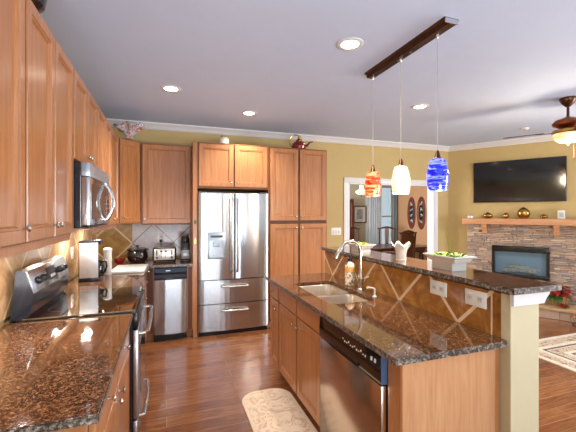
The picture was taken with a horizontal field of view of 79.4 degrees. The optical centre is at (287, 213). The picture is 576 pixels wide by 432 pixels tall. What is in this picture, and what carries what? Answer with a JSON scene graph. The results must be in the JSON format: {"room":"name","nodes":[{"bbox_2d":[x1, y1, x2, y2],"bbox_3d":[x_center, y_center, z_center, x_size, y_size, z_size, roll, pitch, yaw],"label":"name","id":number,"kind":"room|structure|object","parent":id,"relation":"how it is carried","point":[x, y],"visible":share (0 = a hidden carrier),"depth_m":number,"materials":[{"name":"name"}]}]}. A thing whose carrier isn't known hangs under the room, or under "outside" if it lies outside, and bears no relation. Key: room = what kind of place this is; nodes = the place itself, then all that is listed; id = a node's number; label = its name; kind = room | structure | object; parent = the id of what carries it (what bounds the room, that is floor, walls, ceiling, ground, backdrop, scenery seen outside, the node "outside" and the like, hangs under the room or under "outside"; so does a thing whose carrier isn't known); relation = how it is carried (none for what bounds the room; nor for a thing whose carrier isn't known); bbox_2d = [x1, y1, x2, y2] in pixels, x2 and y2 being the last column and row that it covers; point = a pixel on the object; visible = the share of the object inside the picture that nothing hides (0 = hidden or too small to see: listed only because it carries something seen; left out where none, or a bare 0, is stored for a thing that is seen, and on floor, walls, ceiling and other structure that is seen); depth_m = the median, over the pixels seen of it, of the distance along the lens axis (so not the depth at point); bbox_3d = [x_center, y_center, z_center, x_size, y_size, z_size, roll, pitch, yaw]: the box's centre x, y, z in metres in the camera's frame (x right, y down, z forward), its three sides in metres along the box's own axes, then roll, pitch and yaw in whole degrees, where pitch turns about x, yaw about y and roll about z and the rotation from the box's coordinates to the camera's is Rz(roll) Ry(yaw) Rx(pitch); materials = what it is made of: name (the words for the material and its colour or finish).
{"room":"kitchen","nodes":[
{"label":"kitchen","id":0,"kind":"room"},
{"bbox_2d":[0,229,96,326],"bbox_3d":[-1.758,0.157,2.192,0.150,2.740,11.500,0,0,-19],"label":"wall","id":1,"kind":"structure","parent":0,"point":[7,320],"depth_m":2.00,"materials":[{"name":"beige tile"}]},
{"bbox_2d":[0,0,31,258],"bbox_3d":[-1.093,-0.363,1.099,0.355,1.040,0.458,0,0,-19],"label":"upper cabinet","id":2,"kind":"object","parent":1,"relation":"attached to","point":[12,12],"visible":1,"depth_m":1.27,"materials":[{"name":"brown wood"}]},
{"bbox_2d":[20,0,73,252],"bbox_3d":[-1.292,-0.363,1.669,0.355,1.040,0.744,0,0,-19],"label":"upper cabinet","id":3,"kind":"object","parent":1,"relation":"attached to","point":[49,73],"visible":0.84,"depth_m":1.63,"materials":[{"name":"brown wood"}]},
{"bbox_2d":[31,0,47,13],"bbox_3d":[-1.161,-0.988,1.501,0.200,0.210,0.200,0,0,-19],"label":"pot","id":4,"kind":"object","parent":3,"relation":"on","point":[40,5],"visible":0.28,"depth_m":1.52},
{"bbox_2d":[71,247,73,259],"bbox_3d":[-2.046,0.377,3.289,0.008,0.118,0.075,0,0,-19],"label":"wall outlet","id":5,"kind":"object","parent":1,"relation":"attached to","point":[72,248],"visible":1,"depth_m":3.28,"materials":[{"name":"white plastic"}]},
{"bbox_2d":[74,69,97,166],"bbox_3d":[-1.542,-0.601,2.381,0.355,0.565,0.762,0,0,-19],"label":"upper cabinet","id":6,"kind":"object","parent":1,"relation":"attached to","point":[85,106],"visible":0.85,"depth_m":2.36,"materials":[{"name":"brown wood"}]},
{"bbox_2d":[74,161,115,227],"bbox_3d":[-1.483,-0.111,2.402,0.480,0.404,0.757,0,0,-19],"label":"microwave","id":7,"kind":"object","parent":6,"relation":"attached to","point":[93,192],"visible":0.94,"depth_m":2.14,"materials":[{"name":"metal"}]},
{"bbox_2d":[74,106,110,232],"bbox_3d":[-1.789,-0.363,3.086,0.355,1.040,0.728,0,0,-19],"label":"upper cabinet","id":8,"kind":"object","parent":1,"relation":"attached to","point":[104,127],"visible":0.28,"depth_m":3.08,"materials":[{"name":"brown wood"}]},
{"bbox_2d":[109,127,118,228],"bbox_3d":[-2.000,-0.363,3.690,0.355,1.040,0.548,0,0,-19],"label":"upper cabinet","id":9,"kind":"object","parent":1,"relation":"attached to","point":[114,138],"visible":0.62,"depth_m":3.81,"materials":[{"name":"brown wood"}]},
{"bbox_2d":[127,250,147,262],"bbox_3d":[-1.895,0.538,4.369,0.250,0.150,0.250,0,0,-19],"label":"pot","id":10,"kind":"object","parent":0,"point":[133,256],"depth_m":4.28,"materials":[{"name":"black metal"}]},
{"bbox_2d":[102,127,447,259],"bbox_3d":[0.857,0.157,5.709,7.110,2.740,0.140,0,0,-19],"label":"wall","id":11,"kind":"structure","parent":0,"point":[343,160],"depth_m":5.65,"materials":[{"name":"beige paint"}]},
{"bbox_2d":[117,137,140,223],"bbox_3d":[-2.109,-0.378,4.269,0.532,1.010,0.589,0,0,-19],"label":"upper cabinet","id":12,"kind":"object","parent":11,"relation":"attached to","point":[129,151],"visible":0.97,"depth_m":4.17,"materials":[{"name":"brown wood"}]},
{"bbox_2d":[113,121,144,139],"bbox_3d":[-1.875,-0.976,4.104,0.342,0.191,0.338,0,0,-19],"label":"glass vase","id":13,"kind":"object","parent":12,"relation":"on","point":[129,130],"visible":1,"depth_m":4.04,"materials":[{"name":"multicoloured glass"}]},
{"bbox_2d":[97,223,189,258],"bbox_3d":[-1.919,0.347,4.657,1.151,0.480,0.012,0,0,-19],"label":"tiled wall","id":14,"kind":"structure","parent":11,"relation":"attached to","point":[146,236],"depth_m":4.62,"materials":[{"name":"tile"}]},
{"bbox_2d":[158,234,163,245],"bbox_3d":[-1.724,0.363,4.698,0.075,0.160,0.039,0,0,-19],"label":"wall outlet","id":15,"kind":"object","parent":14,"relation":"attached to","point":[160,236],"visible":1,"depth_m":4.71,"materials":[{"name":"white plastic"}]},
{"bbox_2d":[141,143,190,224],"bbox_3d":[-1.604,-0.368,4.572,0.610,1.030,0.351,0,0,-19],"label":"upper cabinet","id":16,"kind":"object","parent":11,"relation":"attached to","point":[165,169],"visible":1,"depth_m":4.44,"materials":[{"name":"brown wood"}]},
{"bbox_2d":[197,142,267,191],"bbox_3d":[-0.783,-0.598,4.690,0.905,0.570,0.671,0,0,-19],"label":"upper cabinet","id":17,"kind":"object","parent":11,"relation":"attached to","point":[222,167],"visible":0.98,"depth_m":4.40,"materials":[{"name":"brown wood"}]},
{"bbox_2d":[220,135,228,143],"bbox_3d":[-0.816,-0.942,4.450,0.120,0.118,0.120,0,0,-19],"label":"lidded jar","id":18,"kind":"object","parent":17,"relation":"on","point":[225,140],"visible":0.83,"depth_m":4.40,"materials":[{"name":"white ceramic"}]},
{"bbox_2d":[106,118,449,151],"bbox_3d":[0.248,-1.172,5.375,5.740,0.082,0.088,0,0,-19],"label":"trim","id":19,"kind":"structure","parent":11,"relation":"attached to","point":[148,125],"depth_m":5.20,"materials":[{"name":"white paint"}]},
{"bbox_2d":[331,228,340,234],"bbox_3d":[0.778,0.292,5.600,0.175,0.118,0.014,0,0,-19],"label":"switch plate","id":20,"kind":"object","parent":11,"relation":"attached to","point":[334,231],"visible":1,"depth_m":5.60,"materials":[{"name":"white plastic"}]},
{"bbox_2d":[344,177,437,260],"bbox_3d":[1.783,0.469,6.027,1.898,2.115,0.172,0,0,-19],"label":"trim","id":21,"kind":"structure","parent":11,"relation":"attached to","point":[432,196],"depth_m":6.24,"materials":[{"name":"white paint"}]},
{"bbox_2d":[40,0,575,145],"bbox_3d":[2.883,-1.263,4.082,10.260,0.100,12.200,0,0,-19],"label":"ceiling","id":22,"kind":"structure","parent":0,"point":[506,66],"depth_m":2.85,"materials":[{"name":"paint"}]},
{"bbox_2d":[160,85,180,91],"bbox_3d":[-1.137,-1.209,3.369,0.192,0.008,0.192,0,0,-19],"label":"recessed light","id":23,"kind":"object","parent":22,"relation":"in","point":[169,88],"visible":1,"depth_m":3.36,"materials":[{"name":"white paint"}]},
{"bbox_2d":[241,111,256,115],"bbox_3d":[-0.471,-1.209,4.192,0.192,0.008,0.192,0,0,-19],"label":"recessed light","id":24,"kind":"object","parent":22,"relation":"in","point":[248,113],"visible":1,"depth_m":4.19,"materials":[{"name":"white paint"}]},
{"bbox_2d":[337,37,363,50],"bbox_3d":[0.444,-1.209,2.483,0.192,0.008,0.192,0,0,-19],"label":"recessed light","id":25,"kind":"object","parent":22,"relation":"in","point":[350,43],"visible":1,"depth_m":2.47,"materials":[{"name":"white paint"}]},
{"bbox_2d":[356,185,364,195],"bbox_3d":[1.580,-0.788,7.440,0.260,0.850,0.260,0,0,-19],"label":"chandelier","id":26,"kind":"object","parent":22,"relation":"hanging from","point":[361,191],"visible":0.56,"depth_m":7.37,"materials":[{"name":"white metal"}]},
{"bbox_2d":[365,16,458,195],"bbox_3d":[0.861,-0.680,2.594,0.138,1.065,0.941,0,0,-19],"label":"pendant light","id":27,"kind":"object","parent":22,"relation":"attached to","point":[445,23],"depth_m":2.46,"materials":[{"name":"brown wood"}]},
{"bbox_2d":[434,150,440,157],"bbox_3d":[0.977,-0.385,2.265,0.052,0.056,0.051,0,0,-19],"label":"socket","id":28,"kind":"object","parent":27,"relation":"attached to","point":[437,154],"depth_m":2.25,"materials":[{"name":"brown metal"}]},
{"bbox_2d":[411,104,428,109],"bbox_3d":[1.499,-1.209,3.938,0.192,0.008,0.192,0,0,-19],"label":"recessed light","id":29,"kind":"object","parent":22,"relation":"in","point":[418,106],"visible":1,"depth_m":3.92,"materials":[{"name":"white paint"}]},
{"bbox_2d":[503,96,575,158],"bbox_3d":[3.061,-0.890,3.683,0.920,0.645,1.035,0,0,-19],"label":"ceiling fan","id":30,"kind":"object","parent":22,"relation":"hanging from","point":[566,126],"visible":1,"depth_m":3.60,"materials":[{"name":"brown wood"}]},
{"bbox_2d":[140,317,575,431],"bbox_3d":[2.883,1.577,4.082,10.260,0.100,12.200,0,0,-19],"label":"floor","id":31,"kind":"structure","parent":0,"point":[197,384],"depth_m":3.11,"materials":[{"name":"brown wood"}]},
{"bbox_2d":[10,256,152,431],"bbox_3d":[-1.338,0.927,2.419,0.734,1.200,0.766,0,0,-19],"label":"range","id":32,"kind":"object","parent":31,"relation":"on","point":[39,294],"visible":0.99,"depth_m":2.19,"materials":[{"name":"metal"}]},
{"bbox_2d":[52,331,130,431],"bbox_3d":[-1.077,1.086,1.517,0.661,0.882,1.105,0,0,-19],"label":"base cabinet","id":33,"kind":"object","parent":31,"relation":"on","point":[115,414],"visible":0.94,"depth_m":1.60,"materials":[{"name":"brown wood"}]},
{"bbox_2d":[0,313,132,431],"bbox_3d":[-1.075,0.628,1.493,0.653,0.030,1.148,0,0,-19],"label":"countertop","id":34,"kind":"structure","parent":33,"relation":"on","point":[57,374],"depth_m":1.36,"materials":[{"name":"brown stone"}]},
{"bbox_2d":[143,279,147,342],"bbox_3d":[-1.728,1.086,3.376,0.661,0.882,1.290,0,0,-19],"label":"base cabinet","id":35,"kind":"object","parent":31,"relation":"on","point":[145,282],"visible":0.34,"depth_m":3.74,"materials":[{"name":"brown wood"}]},
{"bbox_2d":[64,258,192,290],"bbox_3d":[-1.602,0.628,3.749,1.150,0.030,1.911,0,0,-19],"label":"countertop","id":36,"kind":"structure","parent":35,"relation":"on","point":[123,280],"depth_m":3.21,"materials":[{"name":"stone"}]},
{"bbox_2d":[78,239,107,281],"bbox_3d":[-1.780,0.430,3.190,0.228,0.366,0.182,0,0,-19],"label":"coffee maker","id":37,"kind":"object","parent":36,"relation":"on","point":[91,268],"visible":1,"depth_m":3.10,"materials":[{"name":"plastic"}]},
{"bbox_2d":[103,247,111,274],"bbox_3d":[-1.799,0.477,3.460,0.080,0.271,0.080,0,0,-19],"label":"paper towel roll","id":38,"kind":"object","parent":36,"relation":"on","point":[107,251],"visible":0.93,"depth_m":3.43,"materials":[{"name":"white paper"}]},
{"bbox_2d":[113,257,125,263],"bbox_3d":[-2.061,0.577,4.237,0.144,0.072,0.144,0,0,-19],"label":"bowl","id":39,"kind":"object","parent":36,"relation":"on","point":[120,260],"visible":1,"depth_m":4.20,"materials":[{"name":"red ceramic"}]},
{"bbox_2d":[112,264,147,273],"bbox_3d":[-1.719,0.602,3.774,0.330,0.022,0.500,0,0,-17],"label":"cutting board","id":40,"kind":"object","parent":36,"relation":"on","point":[134,268],"visible":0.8,"depth_m":3.71,"materials":[{"name":"white plastic"}]},
{"bbox_2d":[127,245,148,262],"bbox_3d":[-1.895,0.505,4.369,0.260,0.216,0.260,0,0,-19],"label":"slow cooker","id":41,"kind":"object","parent":36,"relation":"on","point":[135,255],"visible":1,"depth_m":4.29,"materials":[{"name":"black ceramic"}]},
{"bbox_2d":[153,246,175,262],"bbox_3d":[-1.566,0.519,4.398,0.280,0.187,0.193,0,0,-19],"label":"toaster","id":42,"kind":"object","parent":36,"relation":"on","point":[165,253],"visible":1,"depth_m":4.33,"materials":[{"name":"silver metal"}]},
{"bbox_2d":[180,234,190,261],"bbox_3d":[-1.316,0.437,4.440,0.124,0.352,0.150,0,0,-19],"label":"coffee grinder","id":43,"kind":"object","parent":36,"relation":"on","point":[185,245],"visible":1,"depth_m":4.40,"materials":[{"name":"black plastic"}]},
{"bbox_2d":[181,250,189,258],"bbox_3d":[-1.302,0.520,4.399,0.100,0.115,0.055,0,0,-19],"label":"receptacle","id":44,"kind":"object","parent":43,"relation":"attached to","point":[185,254],"depth_m":4.37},
{"bbox_2d":[146,268,153,340],"bbox_3d":[-1.730,1.086,4.369,0.090,0.882,0.651,0,0,-19],"label":"base cabinet","id":45,"kind":"object","parent":31,"relation":"on","point":[150,275],"visible":0.55,"depth_m":4.09,"materials":[{"name":"brown wood"}]},
{"bbox_2d":[154,266,186,340],"bbox_3d":[-1.493,1.087,4.403,0.370,0.880,0.602,0,0,-19],"label":"trash compactor","id":46,"kind":"object","parent":31,"relation":"on","point":[170,283],"visible":0.97,"depth_m":4.13,"materials":[{"name":"silver metal"}]},
{"bbox_2d":[187,266,192,335],"bbox_3d":[-1.301,1.086,4.535,0.065,0.882,0.622,0,0,-19],"label":"base cabinet","id":47,"kind":"object","parent":31,"relation":"on","point":[189,268],"visible":0.7,"depth_m":4.24,"materials":[{"name":"brown wood"}]},
{"bbox_2d":[190,141,196,337],"bbox_3d":[-1.242,0.322,4.550,0.052,2.410,0.633,0,0,-19],"label":"end panel","id":48,"kind":"object","parent":31,"relation":"on","point":[193,226],"visible":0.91,"depth_m":4.26,"materials":[{"name":"brown wood"}]},
{"bbox_2d":[197,191,267,336],"bbox_3d":[-0.773,0.627,4.661,0.895,1.800,0.718,0,0,-19],"label":"refrigerator","id":49,"kind":"object","parent":31,"relation":"on","point":[232,228],"visible":1,"depth_m":4.37,"materials":[{"name":"grey metal"}]},
{"bbox_2d":[271,283,280,368],"bbox_3d":[0.141,1.086,3.326,0.632,0.882,0.265,0,0,-19],"label":"base cabinet","id":50,"kind":"object","parent":31,"relation":"on","point":[275,302],"visible":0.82,"depth_m":3.23,"materials":[{"name":"brown wood"}]},
{"bbox_2d":[242,388,317,431],"bbox_3d":[0.022,1.520,2.296,0.420,0.014,1.440,0,0,-19],"label":"kitchen mat","id":51,"kind":"object","parent":31,"relation":"on","point":[273,409],"visible":1,"depth_m":2.63,"materials":[{"name":"beige fabric"}]},
{"bbox_2d":[257,146,326,326],"bbox_3d":[0.050,0.322,4.982,0.850,2.410,0.671,0,0,-19],"label":"pantry cabinet","id":52,"kind":"object","parent":31,"relation":"on","point":[297,177],"visible":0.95,"depth_m":4.68,"materials":[{"name":"brown wood"}]},
{"bbox_2d":[289,134,312,148],"bbox_3d":[0.180,-0.989,4.816,0.323,0.210,0.210,0,0,8],"label":"teapot","id":53,"kind":"object","parent":52,"relation":"on","point":[298,143],"visible":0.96,"depth_m":4.76,"materials":[{"name":"red ceramic"}]},
{"bbox_2d":[279,289,320,426],"bbox_3d":[0.335,1.086,2.772,0.632,0.882,0.905,0,0,-19],"label":"base cabinet","id":54,"kind":"object","parent":31,"relation":"on","point":[299,336],"visible":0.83,"depth_m":2.61,"materials":[{"name":"brown wood"}]},
{"bbox_2d":[266,273,507,365],"bbox_3d":[0.422,0.628,2.518,0.640,0.030,2.025,0,0,-19],"label":"countertop","id":55,"kind":"structure","parent":54,"relation":"on","point":[400,332],"depth_m":1.89,"materials":[{"name":"brown stone"}]},
{"bbox_2d":[299,284,367,303],"bbox_3d":[0.336,0.738,2.740,0.385,0.190,0.780,0,0,-19],"label":"sink","id":56,"kind":"object","parent":55,"relation":"in","point":[331,294],"visible":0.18,"depth_m":2.88,"materials":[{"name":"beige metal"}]},
{"bbox_2d":[345,254,354,285],"bbox_3d":[0.527,0.481,2.955,0.088,0.264,0.086,0,0,-19],"label":"soap bottle","id":57,"kind":"object","parent":55,"relation":"on","point":[349,266],"visible":1,"depth_m":2.92,"materials":[{"name":"multicoloured plastic"}]},
{"bbox_2d":[334,240,369,289],"bbox_3d":[0.502,0.412,2.767,0.292,0.402,0.097,0,0,-3],"label":"faucet","id":58,"kind":"object","parent":55,"relation":"on","point":[361,277],"visible":1,"depth_m":2.77,"materials":[{"name":"silver metal"}]},
{"bbox_2d":[366,286,376,296],"bbox_3d":[0.619,0.579,2.569,0.031,0.068,0.094,0,0,-32],"label":"soap dispenser","id":59,"kind":"object","parent":55,"relation":"on","point":[367,287],"visible":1,"depth_m":2.54,"materials":[{"name":"white metal"}]},
{"bbox_2d":[350,199,353,239],"bbox_3d":[1.349,0.577,9.040,0.740,1.900,0.206,0,0,-19],"label":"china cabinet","id":60,"kind":"object","parent":31,"relation":"on","point":[351,200],"visible":0.16,"depth_m":9.05,"materials":[{"name":"brown wood"}]},
{"bbox_2d":[319,316,387,431],"bbox_3d":[0.584,1.088,2.011,0.581,0.878,0.683,0,0,-19],"label":"dishwasher","id":61,"kind":"object","parent":31,"relation":"on","point":[353,377],"visible":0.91,"depth_m":1.87,"materials":[{"name":"silver metal"}]},
{"bbox_2d":[350,227,359,240],"bbox_3d":[1.759,0.934,8.796,0.592,1.186,0.501,0,0,-25],"label":"dining chair","id":62,"kind":"object","parent":31,"relation":"on","point":[351,228],"visible":0.16,"depth_m":8.98,"materials":[{"name":"brown wood"}]},
{"bbox_2d":[377,226,396,254],"bbox_3d":[2.524,0.934,9.021,0.498,1.186,0.501,0,0,29],"label":"dining chair","id":63,"kind":"object","parent":31,"relation":"on","point":[385,227],"visible":0.27,"depth_m":9.18,"materials":[{"name":"brown wood"}]},
{"bbox_2d":[350,243,426,259],"bbox_3d":[2.347,1.147,8.185,1.760,0.760,1.000,0,0,-19],"label":"dining table","id":64,"kind":"object","parent":31,"relation":"on","point":[378,247],"visible":0.11,"depth_m":8.01,"materials":[{"name":"brown wood"}]},
{"bbox_2d":[383,230,416,257],"bbox_3d":[2.382,0.934,7.339,0.592,1.186,0.501,0,0,-25],"label":"dining chair","id":65,"kind":"object","parent":31,"relation":"on","point":[406,236],"visible":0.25,"depth_m":7.16,"materials":[{"name":"brown wood"}]},
{"bbox_2d":[388,348,499,431],"bbox_3d":[0.755,1.086,1.650,0.583,0.882,0.105,0,0,-19],"label":"island end panel","id":66,"kind":"object","parent":31,"relation":"on","point":[460,393],"visible":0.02,"depth_m":1.59,"materials":[{"name":"brown wood"}]},
{"bbox_2d":[467,224,575,322],"bbox_3d":[3.879,0.859,5.267,2.205,1.336,0.539,0,0,39],"label":"fireplace","id":67,"kind":"object","parent":31,"relation":"on","point":[532,261],"visible":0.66,"depth_m":5.51,"materials":[{"name":"stone"}]},
{"bbox_2d":[462,218,575,236],"bbox_3d":[3.904,0.220,5.430,2.100,0.265,0.254,0,0,39],"label":"mantel shelf","id":68,"kind":"object","parent":67,"relation":"attached to","point":[557,223],"visible":1,"depth_m":5.45,"materials":[{"name":"brown wood"}]},
{"bbox_2d":[483,212,492,217],"bbox_3d":[3.364,0.031,5.835,0.149,0.110,0.149,0,0,39],"label":"jar","id":69,"kind":"object","parent":68,"relation":"on","point":[486,215],"visible":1,"depth_m":5.79,"materials":[{"name":"brown metal"}]},
{"bbox_2d":[517,207,529,218],"bbox_3d":[3.754,-0.010,5.522,0.175,0.192,0.175,0,0,39],"label":"jar","id":70,"kind":"object","parent":68,"relation":"on","point":[523,213],"visible":1,"depth_m":5.47,"materials":[{"name":"brown metal"}]},
{"bbox_2d":[557,210,564,218],"bbox_3d":[4.132,0.021,5.243,0.090,0.130,0.042,0,0,39],"label":"block","id":71,"kind":"object","parent":68,"relation":"on","point":[560,213],"visible":0.98,"depth_m":5.23,"materials":[{"name":"white ceramic"}]},
{"bbox_2d":[546,283,573,306],"bbox_3d":[3.984,1.190,5.113,0.365,0.336,0.350,0,0,4],"label":"potted plant","id":72,"kind":"object","parent":67,"relation":"on","point":[556,297],"visible":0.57,"depth_m":5.04,"materials":[{"name":"plant"}]},
{"bbox_2d":[550,294,566,306],"bbox_3d":[3.985,1.283,5.107,0.200,0.150,0.200,0,0,39],"label":"basket","id":73,"kind":"object","parent":72,"relation":"on","point":[553,296],"depth_m":5.05,"materials":[{"name":"wicker"}]},
{"bbox_2d":[560,303,569,308],"bbox_3d":[3.942,1.319,4.941,0.138,0.078,0.139,0,0,39],"label":"basket","id":74,"kind":"object","parent":67,"relation":"on","point":[566,306],"visible":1,"depth_m":4.91,"materials":[{"name":"wicker"}]},
{"bbox_2d":[539,333,575,371],"bbox_3d":[3.791,1.522,3.049,1.750,0.009,2.650,0,0,-19],"label":"area rug","id":75,"kind":"object","parent":31,"relation":"on","point":[560,350],"visible":0.74,"depth_m":3.83,"materials":[{"name":"beige fabric"}]},
{"bbox_2d":[350,185,391,243],"bbox_3d":[-0.189,0.157,8.696,7.110,2.740,0.140,0,0,-19],"label":"wall","id":76,"kind":"structure","parent":0,"point":[359,200],"depth_m":9.36,"materials":[{"name":"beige paint"}]},
{"bbox_2d":[354,206,366,222],"bbox_3d":[1.939,0.027,9.351,0.400,0.470,0.029,0,0,-19],"label":"framed picture","id":77,"kind":"object","parent":76,"relation":"attached to","point":[360,212],"visible":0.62,"depth_m":9.36},
{"bbox_2d":[357,209,362,218],"bbox_3d":[1.939,0.027,9.353,0.180,0.260,0.002,0,0,-19],"label":"print","id":78,"kind":"object","parent":77,"relation":"attached to","point":[359,211],"depth_m":9.35},
{"bbox_2d":[366,186,391,242],"bbox_3d":[2.562,0.077,9.601,1.000,1.800,0.130,0,0,-19],"label":"window","id":79,"kind":"structure","parent":76,"relation":"in","point":[382,186],"depth_m":9.66,"materials":[{"name":"white paint"}]},
{"bbox_2d":[397,186,426,259],"bbox_3d":[3.619,0.157,8.352,0.150,2.740,3.025,0,0,-19],"label":"wall","id":80,"kind":"structure","parent":0,"point":[416,193],"depth_m":9.07,"materials":[{"name":"paint"}]},
{"bbox_2d":[407,197,415,228],"bbox_3d":[3.252,-0.008,9.138,0.022,0.840,0.330,0,0,-19],"label":"oval plaque","id":81,"kind":"object","parent":80,"relation":"attached to","point":[411,210],"visible":1,"depth_m":9.13,"materials":[{"name":"brown wood"}]},
{"bbox_2d":[417,196,425,229],"bbox_3d":[3.375,-0.008,8.789,0.022,0.840,0.330,0,0,-19],"label":"oval plaque","id":82,"kind":"object","parent":80,"relation":"attached to","point":[421,207],"visible":1,"depth_m":8.77,"materials":[{"name":"brown wood"}]},
{"bbox_2d":[332,252,538,431],"bbox_3d":[0.816,0.960,2.661,0.191,1.135,2.056,0,0,-19],"label":"wall","id":83,"kind":"structure","parent":0,"point":[519,361],"depth_m":1.69,"materials":[{"name":"beige paint"}]},
{"bbox_2d":[325,251,500,337],"bbox_3d":[0.720,0.509,2.654,0.012,0.235,2.006,0,0,-19],"label":"tiled wall","id":84,"kind":"structure","parent":83,"relation":"attached to","point":[412,288],"depth_m":2.22,"materials":[{"name":"stone"}]},
{"bbox_2d":[430,279,446,297],"bbox_3d":[0.906,0.451,2.092,0.008,0.085,0.135,0,0,-19],"label":"switch plate","id":85,"kind":"object","parent":84,"relation":"attached to","point":[436,287],"visible":1,"depth_m":2.09,"materials":[{"name":"white plastic"}]},
{"bbox_2d":[465,288,486,308],"bbox_3d":[0.994,0.451,1.840,0.008,0.085,0.135,0,0,-19],"label":"switch plate","id":86,"kind":"object","parent":84,"relation":"attached to","point":[472,297],"visible":1,"depth_m":1.83,"materials":[{"name":"white plastic"}]},
{"bbox_2d":[477,296,482,302],"bbox_3d":[1.002,0.451,1.811,0.004,0.028,0.034,0,0,-19],"label":"socket","id":87,"kind":"object","parent":86,"relation":"attached to","point":[479,298],"depth_m":1.81,"materials":[{"name":"white plastic"}]},
{"bbox_2d":[491,290,492,334],"bbox_3d":[1.029,0.500,1.751,0.003,0.226,0.008,0,0,-19],"label":"trim","id":88,"kind":"structure","parent":84,"relation":"attached to","point":[491,290],"depth_m":1.75,"materials":[{"name":"tile"}]},
{"bbox_2d":[321,246,561,294],"bbox_3d":[0.847,0.366,2.657,0.315,0.030,2.125,0,0,-19],"label":"bar","id":89,"kind":"object","parent":83,"relation":"on","point":[513,285],"visible":0.98,"depth_m":1.97,"materials":[{"name":"brown stone"}]},
{"bbox_2d":[347,241,375,251],"bbox_3d":[0.669,0.308,3.203,0.156,0.087,0.284,0,0,-19],"label":"planter","id":90,"kind":"object","parent":89,"relation":"on","point":[365,247],"visible":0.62,"depth_m":3.13,"materials":[{"name":"white ceramic"}]},
{"bbox_2d":[391,241,410,259],"bbox_3d":[0.863,0.284,2.633,0.142,0.137,0.146,0,0,-19],"label":"tulip vase","id":91,"kind":"object","parent":89,"relation":"on","point":[401,250],"visible":0.99,"depth_m":2.60,"materials":[{"name":"white ceramic"}]},
{"bbox_2d":[423,234,476,270],"bbox_3d":[1.016,0.241,2.194,0.178,0.220,0.270,0,0,-19],"label":"planter","id":92,"kind":"object","parent":89,"relation":"on","point":[444,260],"visible":1,"depth_m":2.13,"materials":[{"name":"white ceramic"}]},
{"bbox_2d":[510,292,549,306],"bbox_3d":[0.841,0.411,2.659,0.246,0.061,2.076,0,0,-19],"label":"trim","id":93,"kind":"structure","parent":83,"relation":"attached to","point":[534,298],"depth_m":1.67,"materials":[{"name":"white paint"}]},
{"bbox_2d":[448,141,575,304],"bbox_3d":[4.544,0.157,5.165,4.000,2.740,0.130,0,0,39],"label":"wall","id":94,"kind":"structure","parent":0,"point":[461,205],"depth_m":5.94,"materials":[{"name":"beige paint"}]},
{"bbox_2d":[449,135,553,151],"bbox_3d":[4.476,-1.172,5.080,4.000,0.082,0.088,0,0,39],"label":"trim","id":95,"kind":"structure","parent":94,"relation":"attached to","point":[545,138],"depth_m":5.78,"materials":[{"name":"white paint"}]},
{"bbox_2d":[473,156,566,202],"bbox_3d":[3.750,-0.528,5.677,1.270,0.690,0.061,0,0,39],"label":"television","id":96,"kind":"object","parent":94,"relation":"attached to","point":[535,179],"visible":1,"depth_m":5.61,"materials":[{"name":"black plastic"}]},
{"bbox_3d":[2.592,-0.783,9.500,1.010,0.024,0.024,0,0,-19],"label":"curtain rod","id":97,"kind":"object","parent":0,"visible":0},
{"bbox_2d":[368,186,381,243],"bbox_3d":[2.370,0.352,9.422,0.423,2.250,0.041,0,0,-19],"label":"sheer curtain","id":98,"kind":"object","parent":97,"relation":"hanging from","point":[374,202],"visible":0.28,"depth_m":9.42,"materials":[{"name":"white fabric"}]},
{"bbox_2d":[392,193,396,253],"bbox_3d":[2.960,0.352,9.629,0.153,2.250,0.043,0,0,-19],"label":"curtain","id":99,"kind":"object","parent":97,"relation":"hanging from","point":[394,196],"visible":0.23,"depth_m":9.62,"materials":[{"name":"grey fabric"}]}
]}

